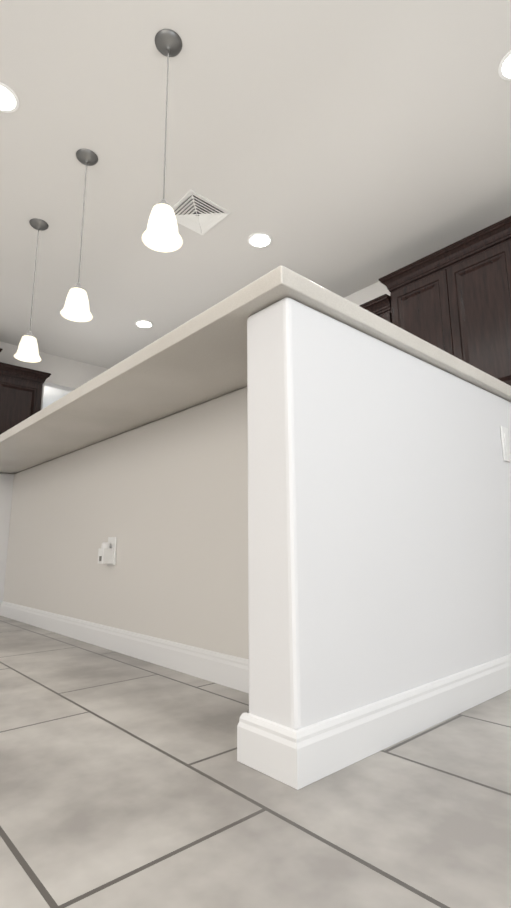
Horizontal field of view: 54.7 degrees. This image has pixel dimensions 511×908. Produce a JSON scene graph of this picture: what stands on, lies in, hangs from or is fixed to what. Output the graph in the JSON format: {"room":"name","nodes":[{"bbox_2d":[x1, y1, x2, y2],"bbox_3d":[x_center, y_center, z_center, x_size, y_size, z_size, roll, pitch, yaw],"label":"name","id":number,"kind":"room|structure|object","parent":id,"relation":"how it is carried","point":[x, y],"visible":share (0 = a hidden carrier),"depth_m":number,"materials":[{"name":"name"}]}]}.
{"room":"kitchen","nodes":[
{"label":"kitchen","id":0,"kind":"room"},
{"bbox_2d":[0,281,390,409],"bbox_3d":[-2.143,-0.505,2.571,7.900,2.770,11.100,9,-15,-41],"label":"wall","id":1,"kind":"structure","parent":0,"point":[67,374],"depth_m":6.05,"materials":[{"name":"paint"}]},
{"bbox_2d":[0,362,50,434],"bbox_3d":[-2.682,-0.438,5.509,0.591,1.022,0.369,9,-15,-41],"label":"upper cabinet","id":2,"kind":"object","parent":1,"relation":"attached to","point":[20,394],"visible":0.75,"depth_m":5.43,"materials":[{"name":"brown wood"}]},
{"bbox_2d":[359,294,391,322],"bbox_3d":[0.984,-0.721,4.189,0.369,1.022,0.597,9,-15,-41],"label":"upper cabinet","id":3,"kind":"object","parent":1,"relation":"attached to","point":[379,306],"visible":0.19,"depth_m":4.01,"materials":[{"name":"brown wood"}]},
{"bbox_2d":[379,216,510,385],"bbox_3d":[1.504,-0.911,3.635,0.369,1.177,1.084,9,-15,-41],"label":"upper cabinet","id":4,"kind":"object","parent":1,"relation":"attached to","point":[453,299],"visible":0.71,"depth_m":3.48,"materials":[{"name":"brown wood"}]},
{"bbox_2d":[0,616,510,907],"bbox_3d":[-2.182,0.914,2.353,7.900,0.100,10.950,9,-15,-41],"label":"floor","id":5,"kind":"structure","parent":0,"point":[126,781],"depth_m":0.76,"materials":[{"name":"tile"}]},
{"bbox_2d":[0,297,510,729],"bbox_3d":[-0.475,0.401,2.368,1.185,0.888,2.940,9,-15,-41],"label":"kitchen island","id":6,"kind":"object","parent":5,"relation":"on","point":[311,521],"visible":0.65,"depth_m":1.24,"materials":[{"name":"paint"}]},
{"bbox_2d":[98,537,116,565],"bbox_3d":[-0.619,0.401,2.051,0.052,0.116,0.072,9,-15,-41],"label":"outlet","id":7,"kind":"object","parent":6,"relation":"attached to","point":[107,553],"visible":1,"depth_m":2.04,"materials":[{"name":"white plastic"}]},
{"bbox_2d":[0,265,510,473],"bbox_3d":[-0.505,-0.043,2.525,1.310,0.040,3.120,9,-15,-41],"label":"island countertop","id":8,"kind":"structure","parent":6,"relation":"on","point":[201,358],"depth_m":1.46,"materials":[{"name":"stone"}]},
{"bbox_2d":[500,426,510,461],"bbox_3d":[0.823,-0.034,1.621,0.050,0.116,0.008,9,-15,-41],"label":"outlet","id":9,"kind":"object","parent":6,"relation":"attached to","point":[505,445],"visible":0.96,"depth_m":1.61,"materials":[{"name":"white plastic"}]},
{"bbox_2d":[0,601,510,789],"bbox_3d":[-0.476,0.795,2.287,1.197,0.084,2.964,9,-15,-41],"label":"baseboard","id":10,"kind":"structure","parent":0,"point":[298,759],"depth_m":1.07,"materials":[{"name":"white wood"}]},
{"bbox_2d":[0,0,510,408],"bbox_3d":[-2.203,-1.903,2.898,7.900,0.100,10.950,9,-15,-41],"label":"ceiling","id":11,"kind":"structure","parent":0,"point":[343,148],"depth_m":2.98,"materials":[{"name":"paint"}]},
{"bbox_2d":[0,82,18,112],"bbox_3d":[-1.364,-1.905,2.632,0.190,0.008,0.190,9,-15,-41],"label":"recessed light","id":12,"kind":"object","parent":11,"relation":"in","point":[9,101],"visible":1,"depth_m":2.65,"materials":[{"name":"white plastic"}]},
{"bbox_2d":[14,218,48,362],"bbox_3d":[-1.601,-1.193,3.561,0.177,1.049,0.177,9,-15,-41],"label":"pendant light","id":13,"kind":"object","parent":11,"relation":"hanging from","point":[27,350],"visible":1,"depth_m":3.50,"materials":[{"name":"white glass"}]},
{"bbox_2d":[60,149,97,321],"bbox_3d":[-1.033,-1.318,2.941,0.177,1.049,0.177,9,-15,-41],"label":"pendant light","id":14,"kind":"object","parent":11,"relation":"hanging from","point":[76,308],"visible":1,"depth_m":2.90,"materials":[{"name":"white glass"}]},
{"bbox_2d":[135,320,152,327],"bbox_3d":[-1.191,-1.394,5.279,0.190,0.008,0.190,9,-15,-41],"label":"recessed light","id":15,"kind":"object","parent":11,"relation":"in","point":[144,323],"visible":1,"depth_m":5.26,"materials":[{"name":"white plastic"}]},
{"bbox_2d":[142,29,182,251],"bbox_3d":[-0.412,-1.454,2.262,0.177,1.049,0.177,9,-15,-41],"label":"pendant light","id":16,"kind":"object","parent":11,"relation":"hanging from","point":[160,234],"visible":1,"depth_m":2.23,"materials":[{"name":"white glass"}]},
{"bbox_2d":[173,190,230,234],"bbox_3d":[-0.421,-1.731,3.557,0.345,0.012,0.345,9,-15,-41],"label":"ceiling vent","id":17,"kind":"object","parent":11,"relation":"in","point":[197,212],"visible":0.94,"depth_m":3.54,"materials":[{"name":"white metal"}]},
{"bbox_2d":[248,232,271,247],"bbox_3d":[0.035,-1.677,3.868,0.190,0.008,0.190,9,-15,-41],"label":"recessed light","id":18,"kind":"object","parent":11,"relation":"in","point":[259,240],"visible":1,"depth_m":3.86,"materials":[{"name":"white plastic"}]},
{"bbox_2d":[498,50,510,80],"bbox_3d":[1.318,-1.958,2.467,0.190,0.008,0.190,9,-15,-41],"label":"recessed light","id":19,"kind":"object","parent":11,"relation":"in","point":[504,70],"visible":1,"depth_m":2.49,"materials":[{"name":"white plastic"}]}
]}

